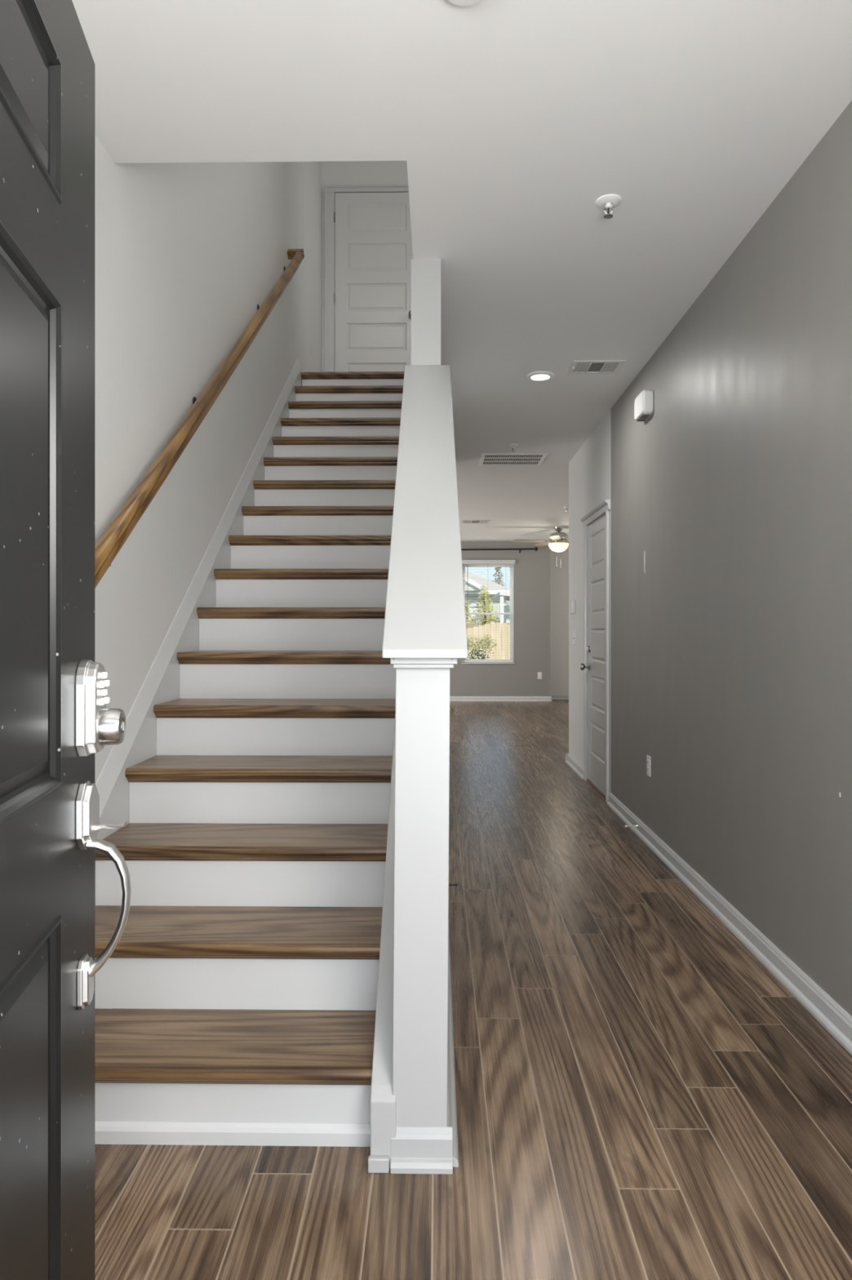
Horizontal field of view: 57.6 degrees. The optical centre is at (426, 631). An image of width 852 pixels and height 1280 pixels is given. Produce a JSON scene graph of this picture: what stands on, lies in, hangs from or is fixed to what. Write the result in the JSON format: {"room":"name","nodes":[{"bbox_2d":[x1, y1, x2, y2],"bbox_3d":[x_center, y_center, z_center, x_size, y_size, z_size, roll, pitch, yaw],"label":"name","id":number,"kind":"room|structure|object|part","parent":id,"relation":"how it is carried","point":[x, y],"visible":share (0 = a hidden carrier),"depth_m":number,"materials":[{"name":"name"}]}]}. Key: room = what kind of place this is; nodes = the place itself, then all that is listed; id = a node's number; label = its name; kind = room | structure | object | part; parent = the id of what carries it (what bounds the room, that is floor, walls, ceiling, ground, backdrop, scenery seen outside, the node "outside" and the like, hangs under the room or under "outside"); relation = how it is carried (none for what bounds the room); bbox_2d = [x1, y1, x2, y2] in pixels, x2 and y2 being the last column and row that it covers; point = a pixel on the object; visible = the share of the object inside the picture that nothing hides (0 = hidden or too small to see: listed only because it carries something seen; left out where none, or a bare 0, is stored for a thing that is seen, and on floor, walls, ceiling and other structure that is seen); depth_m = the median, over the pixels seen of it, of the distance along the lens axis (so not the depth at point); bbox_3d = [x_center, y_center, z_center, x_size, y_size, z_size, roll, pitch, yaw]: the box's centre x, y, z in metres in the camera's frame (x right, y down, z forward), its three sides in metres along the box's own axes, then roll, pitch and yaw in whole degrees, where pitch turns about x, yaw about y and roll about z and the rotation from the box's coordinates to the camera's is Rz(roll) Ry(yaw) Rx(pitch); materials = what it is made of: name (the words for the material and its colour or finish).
{"room":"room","nodes":[
{"label":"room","id":0,"kind":"room"},
{"bbox_2d":[94,134,321,823],"bbox_3d":[-1.066,-1.650,3.686,0.120,5.700,7.060,0,0,1],"label":"wall","id":1,"kind":"structure","parent":0,"point":[186,254],"depth_m":3.17,"materials":[{"name":"white paint"}]},
{"bbox_2d":[94,248,304,588],"bbox_3d":[-0.951,-1.260,3.625,0.112,2.902,3.818,0,0,1],"label":"handrail","id":2,"kind":"object","parent":1,"relation":"attached to","point":[108,545],"visible":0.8,"depth_m":2.88,"materials":[{"name":"brown wood"}]},
{"bbox_2d":[321,160,408,372],"bbox_3d":[0.375,-1.650,7.140,2.660,5.700,0.110,0,0,1],"label":"wall","id":3,"kind":"structure","parent":0,"point":[342,172],"depth_m":7.10,"materials":[{"name":"white paint"}]},
{"bbox_2d":[324,184,408,372],"bbox_3d":[-0.462,-3.014,7.079,0.928,2.105,0.038,0,0,1],"label":"door frame","id":4,"kind":"structure","parent":3,"relation":"attached to","point":[330,190],"depth_m":7.07,"materials":[{"name":"white paint"}]},
{"bbox_2d":[333,192,413,372],"bbox_3d":[-0.459,-2.985,7.048,0.780,2.034,0.098,0,0,1],"label":"door","id":5,"kind":"structure","parent":3,"relation":"in","point":[374,251],"depth_m":7.08,"materials":[{"name":"white paint"}]},
{"bbox_3d":[-0.132,-2.873,7.032,0.060,0.060,0.074,0,0,1],"label":"knob","id":6,"kind":"part","parent":5,"relation":"part of","materials":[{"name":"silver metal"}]},
{"bbox_2d":[382,364,467,1173],"bbox_3d":[0.002,0.051,2.445,0.200,2.298,1.510,0,0,1],"label":"wall","id":7,"kind":"structure","parent":0,"point":[425,633],"depth_m":1.74,"materials":[{"name":"white paint"}]},
{"bbox_3d":[-0.004,0.061,2.468,0.138,2.278,1.465,0,0,1],"label":"wall panel","id":8,"kind":"part","parent":7,"relation":"part of","materials":[{"name":"white paint"}]},
{"bbox_3d":[-0.002,-0.498,2.456,0.150,1.161,1.490,0,0,0],"label":"cap moulding","id":9,"kind":"part","parent":7,"relation":"part of","materials":[{"name":"white wood"}]},
{"bbox_3d":[0.008,1.155,2.456,0.152,0.090,1.488,0,0,1],"label":"moulding","id":10,"kind":"part","parent":7,"relation":"part of","materials":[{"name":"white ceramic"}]},
{"bbox_2d":[411,258,440,364],"bbox_3d":[0.028,-0.168,5.145,0.124,2.736,3.890,0,0,1],"label":"wall","id":11,"kind":"structure","parent":0,"point":[425,273],"depth_m":3.20,"materials":[{"name":"white paint"}]},
{"bbox_2d":[71,0,851,542],"bbox_3d":[-0.299,-1.687,6.895,7.400,0.300,13.820,0,0,1],"label":"ceiling","id":12,"kind":"structure","parent":0,"point":[510,120],"depth_m":2.39,"materials":[{"name":"paint"}]},
{"bbox_2d":[448,0,481,6],"bbox_3d":[0.093,-1.520,1.819,0.124,0.032,0.124,0,0,1],"label":"smoke detector","id":13,"kind":"object","parent":12,"relation":"attached to","point":[459,2],"visible":1,"depth_m":1.86,"materials":[{"name":"white plastic"}]},
{"bbox_2d":[461,520,491,523],"bbox_3d":[0.699,-1.526,10.876,0.407,0.020,0.310,0,0,1],"label":"ceiling vent","id":14,"kind":"object","parent":12,"relation":"in","point":[462,521],"visible":1,"depth_m":10.84,"materials":[{"name":"white metal"}]},
{"bbox_2d":[507,444,518,452],"bbox_3d":[0.717,-1.508,6.400,0.092,0.056,0.092,0,0,1],"label":"sprinkler","id":15,"kind":"object","parent":12,"relation":"attached to","point":[512,446],"visible":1,"depth_m":6.39,"materials":[{"name":"white plastic"}]},
{"bbox_2d":[479,453,548,466],"bbox_3d":[0.770,-1.532,6.929,0.573,0.008,0.480,0,0,1],"label":"ceiling vent","id":16,"kind":"object","parent":12,"relation":"in","point":[486,459],"visible":1,"depth_m":6.92,"materials":[{"name":"white plastic"}]},
{"bbox_2d":[526,370,554,381],"bbox_3d":[0.688,-1.530,4.661,0.168,0.012,0.168,0,0,1],"label":"recessed light","id":17,"kind":"object","parent":12,"relation":"in","point":[541,375],"visible":1,"depth_m":4.64,"materials":[{"name":"white plastic"}]},
{"bbox_2d":[513,526,568,568],"bbox_3d":[1.918,-1.224,11.463,1.249,0.626,1.285,0,0,1],"label":"ceiling fan","id":18,"kind":"object","parent":12,"relation":"hanging from","point":[558,544],"visible":0.93,"depth_m":11.39,"materials":[{"name":"white glass"}]},
{"bbox_3d":[1.540,-1.331,11.451,0.493,0.026,0.150,0,0,1],"label":"blade","id":19,"kind":"part","parent":18,"relation":"part of","materials":[{"name":"beige wood"}]},
{"bbox_3d":[1.817,-1.331,11.871,0.140,0.026,0.490,0,0,-20],"label":"blade","id":20,"kind":"part","parent":18,"relation":"part of","materials":[{"name":"beige wood"}]},
{"bbox_3d":[1.848,-1.331,11.063,0.140,0.026,0.490,0,0,16],"label":"blade","id":21,"kind":"part","parent":18,"relation":"part of","materials":[{"name":"beige"}]},
{"bbox_3d":[1.964,-1.232,11.472,0.300,0.128,0.300,0,0,1],"label":"lamp shade","id":22,"kind":"part","parent":18,"relation":"part of","materials":[{"name":"beige glass"}]},
{"bbox_2d":[567,360,626,373],"bbox_3d":[0.986,-1.526,4.506,0.296,0.020,0.220,0,0,1],"label":"ceiling vent","id":23,"kind":"object","parent":12,"relation":"in","point":[583,366],"visible":1,"depth_m":4.50,"materials":[{"name":"white metal"}]},
{"bbox_2d":[595,194,622,218],"bbox_3d":[0.653,-1.508,2.771,0.092,0.056,0.092,0,0,1],"label":"sprinkler","id":24,"kind":"object","parent":12,"relation":"attached to","point":[608,202],"visible":1,"depth_m":2.76,"materials":[{"name":"white plastic"}]},
{"bbox_2d":[94,699,851,1279],"bbox_3d":[-0.248,1.200,6.429,7.581,0.001,14.650,0,0,1],"label":"floor","id":25,"kind":"structure","parent":0,"point":[639,1096],"depth_m":1.89,"materials":[{"name":"laminate"}]},
{"bbox_2d":[94,358,404,1173],"bbox_3d":[-0.520,-0.435,3.793,0.968,3.270,4.469,0,0,1],"label":"staircase","id":26,"kind":"structure","parent":25,"relation":"on","point":[273,646],"depth_m":2.50,"materials":[{"name":"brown wood"}]},
{"bbox_3d":[-0.565,1.177,1.817,0.882,0.045,0.014,0,0,1],"label":"shoe moulding","id":27,"kind":"part","parent":26,"relation":"part of","materials":[{"name":"white paint"}]},
{"bbox_2d":[449,541,550,696],"bbox_3d":[-0.840,-0.168,13.467,5.924,2.736,0.373,0,0,1],"label":"wall","id":28,"kind":"structure","parent":0,"point":[531,567],"depth_m":13.24,"materials":[{"name":"grey paint"}]},
{"bbox_2d":[462,564,514,663],"bbox_3d":[1.061,-0.299,13.317,0.904,1.721,0.172,0,0,1],"label":"window","id":29,"kind":"structure","parent":28,"relation":"in","point":[511,613],"depth_m":13.33,"materials":[{"name":"white paint"}]},
{"bbox_3d":[1.062,-0.712,13.380,0.836,0.853,0.025,0,0,1],"label":"sash","id":30,"kind":"part","parent":29,"relation":"part of","materials":[{"name":"white paint"}]},
{"bbox_3d":[1.062,0.102,13.351,0.836,0.841,0.027,0,0,1],"label":"sash","id":31,"kind":"part","parent":29,"relation":"part of","materials":[{"name":"white paint"}]},
{"bbox_3d":[1.060,0.551,13.284,0.904,0.020,0.107,0,0,1],"label":"sill","id":32,"kind":"part","parent":29,"relation":"part of","materials":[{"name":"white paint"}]},
{"bbox_2d":[462,560,515,662],"bbox_3d":[1.063,-0.342,13.258,0.918,1.740,0.110,0,0,1],"label":"window blind","id":33,"kind":"object","parent":29,"relation":"attached to","point":[464,562],"visible":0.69,"depth_m":13.27,"materials":[{"name":"white paint"}]},
{"bbox_3d":[0.721,-0.315,13.293,0.002,1.670,0.050,0,0,1],"label":"ladder cord","id":34,"kind":"part","parent":33,"relation":"part of","materials":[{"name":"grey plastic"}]},
{"bbox_3d":[1.061,0.517,13.288,0.856,0.022,0.046,0,0,1],"label":"rail","id":35,"kind":"part","parent":33,"relation":"part of","materials":[{"name":"white plastic"}]},
{"bbox_2d":[461,546,537,553],"bbox_3d":[0.873,-1.378,13.196,2.057,0.096,0.119,0,0,1],"label":"curtain rod","id":36,"kind":"object","parent":28,"relation":"attached to","point":[535,548],"visible":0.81,"depth_m":13.16,"materials":[{"name":"black metal"}]},
{"bbox_3d":[0.839,-1.385,13.171,1.990,0.039,0.025,0,0,1],"label":"rod","id":37,"kind":"part","parent":36,"relation":"part of","materials":[{"name":"black metal"}]},
{"bbox_2d":[449,694,568,701],"bbox_3d":[-0.202,1.158,13.444,7.200,0.084,0.401,0,0,1],"label":"baseboard","id":38,"kind":"structure","parent":28,"relation":"attached to","point":[451,698],"depth_m":13.24,"materials":[{"name":"white paint"}]},
{"bbox_2d":[537,671,542,679],"bbox_3d":[1.943,0.760,13.236,0.070,0.115,0.008,0,0,1],"label":"wall outlet","id":39,"kind":"object","parent":28,"relation":"attached to","point":[540,673],"visible":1,"depth_m":13.23,"materials":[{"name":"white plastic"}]},
{"bbox_2d":[550,546,568,694],"bbox_3d":[2.801,-0.168,13.660,1.400,2.736,0.120,0,0,1],"label":"wall","id":40,"kind":"structure","parent":0,"point":[559,578],"depth_m":13.61,"materials":[{"name":"white paint"}]},
{"bbox_2d":[568,408,611,795],"bbox_3d":[2.291,-0.168,6.200,2.000,2.736,1.714,0,0,1],"label":"wall","id":41,"kind":"structure","parent":0,"point":[590,468],"depth_m":6.49,"materials":[{"name":"white paint"}]},
{"bbox_2d":[569,600,575,619],"bbox_3d":[1.282,-0.185,6.787,0.036,0.170,0.100,0,0,1],"label":"thermostat","id":42,"kind":"object","parent":41,"relation":"attached to","point":[572,603],"visible":1,"depth_m":6.74,"materials":[{"name":"white plastic"}]},
{"bbox_2d":[573,631,575,645],"bbox_3d":[1.293,0.065,6.762,0.013,0.124,0.080,0,0,1],"label":"light switch","id":43,"kind":"object","parent":41,"relation":"attached to","point":[574,632],"visible":1,"depth_m":6.74,"materials":[{"name":"white plastic"}]},
{"bbox_2d":[565,753,583,778],"bbox_3d":[2.284,1.158,6.676,2.028,0.084,0.818,0,0,1],"label":"baseboard","id":44,"kind":"structure","parent":41,"relation":"attached to","point":[575,766],"depth_m":6.66,"materials":[{"name":"white paint"}]},
{"bbox_2d":[579,514,605,799],"bbox_3d":[1.272,0.180,5.837,0.111,2.040,0.722,0,0,1],"label":"door","id":45,"kind":"structure","parent":41,"relation":"in","point":[596,648],"depth_m":5.85,"materials":[{"name":"white paint"}]},
{"bbox_3d":[1.258,0.283,6.137,0.076,0.060,0.060,0,0,1],"label":"knob","id":46,"kind":"part","parent":45,"relation":"part of","materials":[{"name":"silver metal"}]},
{"bbox_2d":[580,499,610,802],"bbox_3d":[1.327,0.144,5.841,0.158,2.112,0.930,0,0,1],"label":"door frame","id":47,"kind":"structure","parent":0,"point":[602,508],"depth_m":6.13,"materials":[{"name":"white paint"}]},
{"bbox_2d":[611,100,851,1016],"bbox_3d":[1.300,-0.168,2.739,0.120,2.736,5.236,0,0,1],"label":"wall","id":48,"kind":"structure","parent":0,"point":[731,652],"depth_m":2.92,"materials":[{"name":"grey paint"}]},
{"bbox_2d":[625,824,638,827],"bbox_3d":[1.216,1.153,4.583,0.076,0.016,0.016,0,0,1],"label":"door stop","id":49,"kind":"object","parent":48,"relation":"attached to","point":[637,825],"visible":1,"depth_m":4.58,"materials":[{"name":"white metal"}]},
{"bbox_3d":[1.219,1.152,4.583,0.069,0.015,0.016,0,0,1],"label":"rod","id":50,"kind":"part","parent":49,"relation":"part of","materials":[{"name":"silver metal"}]},
{"bbox_2d":[634,389,653,421],"bbox_3d":[1.237,-1.281,4.410,0.056,0.142,0.210,0,0,1],"label":"door chime","id":51,"kind":"object","parent":48,"relation":"attached to","point":[643,404],"visible":1,"depth_m":4.33,"materials":[{"name":"white plastic"}]},
{"bbox_2d":[644,550,645,573],"bbox_3d":[1.266,-0.399,4.484,0.002,0.138,0.035,0,0,1],"label":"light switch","id":52,"kind":"structure","parent":48,"relation":"attached to","point":[644,550],"depth_m":4.49,"materials":[{"name":"white plastic"}]},
{"bbox_2d":[647,755,650,777],"bbox_3d":[1.261,0.764,4.390,0.008,0.115,0.070,0,0,1],"label":"wall outlet","id":53,"kind":"object","parent":48,"relation":"attached to","point":[648,756],"visible":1,"depth_m":4.38,"materials":[{"name":"white plastic"}]},
{"bbox_2d":[607,792,851,1055],"bbox_3d":[1.227,1.158,2.798,0.028,0.084,5.112,0,0,1],"label":"baseboard","id":54,"kind":"structure","parent":48,"relation":"attached to","point":[837,1021],"depth_m":2.89,"materials":[{"name":"white paint"}]},
{"bbox_3d":[0.073,-1.650,0.199,2.460,5.700,0.120,0,0,1],"label":"wall","id":55,"kind":"structure","parent":0,"visible":0},
{"bbox_2d":[0,0,131,1279],"bbox_3d":[-0.408,0.180,0.700,0.114,2.040,0.914,0,0,-9],"label":"door","id":56,"kind":"structure","parent":55,"relation":"in","point":[55,717],"depth_m":0.93,"materials":[{"name":"black paint"}]},
{"bbox_3d":[-0.472,0.486,1.075,0.014,0.068,0.040,0,0,-9],"label":"plate","id":57,"kind":"part","parent":56,"relation":"part of","materials":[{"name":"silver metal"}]},
{"bbox_3d":[-0.470,0.256,1.079,0.018,0.092,0.060,0,0,-9],"label":"handle","id":58,"kind":"part","parent":56,"relation":"part of","materials":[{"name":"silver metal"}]},
{"label":"outside","id":59,"kind":"structure","parent":0,"visible":0},
{"bbox_3d":[1.132,1.800,76.942,120.000,0.100,126.100,0,0,1],"label":"yard","id":60,"kind":"structure","parent":59,"visible":0},
{"bbox_2d":[465,598,472,628],"bbox_3d":[1.390,0.321,25.974,0.545,2.864,0.546,0,0,43],"label":"tree","id":61,"kind":"object","parent":60,"relation":"on","point":[466,606],"visible":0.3,"depth_m":25.95,"materials":[{"name":"green plant"}]},
{"bbox_2d":[465,635,497,659],"bbox_3d":[1.044,0.861,15.591,0.760,1.626,0.629,0,0,1],"label":"shrub","id":62,"kind":"object","parent":60,"relation":"on","point":[475,650],"visible":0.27,"depth_m":15.57,"materials":[{"name":"green plant"}]},
{"bbox_2d":[469,585,500,626],"bbox_3d":[2.000,0.065,26.985,1.201,3.376,1.140,0,0,1],"label":"tree","id":63,"kind":"object","parent":60,"relation":"on","point":[483,595],"visible":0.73,"depth_m":26.91,"materials":[{"name":"green plant"}]},
{"bbox_2d":[465,622,510,659],"bbox_3d":[1.342,0.760,19.032,5.224,1.979,0.120,0,0,1],"label":"wooden fence","id":64,"kind":"object","parent":60,"relation":"on","point":[497,630],"visible":0.12,"depth_m":18.97,"materials":[{"name":"brown wood"}]},
{"bbox_2d":[465,570,510,626],"bbox_3d":[-2.433,-1.125,37.865,12.720,5.750,9.050,0,0,1],"label":"house","id":65,"kind":"structure","parent":60,"relation":"on","point":[473,590],"depth_m":33.96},
{"bbox_2d":[466,621,510,628],"bbox_3d":[1.506,0.728,24.030,4.804,2.043,0.120,0,0,1],"label":"wooden fence","id":66,"kind":"object","parent":60,"relation":"on","point":[472,624],"visible":0.04,"depth_m":23.97,"materials":[{"name":"beige wood"}]},
{"bbox_2d":[492,591,510,622],"bbox_3d":[6.383,0.135,31.110,7.150,3.230,4.000,0,0,1],"label":"house","id":67,"kind":"structure","parent":60,"relation":"on","point":[501,596],"depth_m":29.95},
{"bbox_3d":[2.860,0.225,29.231,0.140,3.050,0.140,0,0,1],"label":"porch post","id":68,"kind":"part","parent":67,"relation":"part of","materials":[{"name":"white paint"}]},
{"bbox_2d":[493,567,509,604],"bbox_3d":[4.912,-1.790,51.890,1.348,7.083,1.442,0,0,-24],"label":"tree","id":69,"kind":"object","parent":60,"relation":"on","point":[495,568],"visible":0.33,"depth_m":51.85,"materials":[{"name":"green plant"}]}
]}

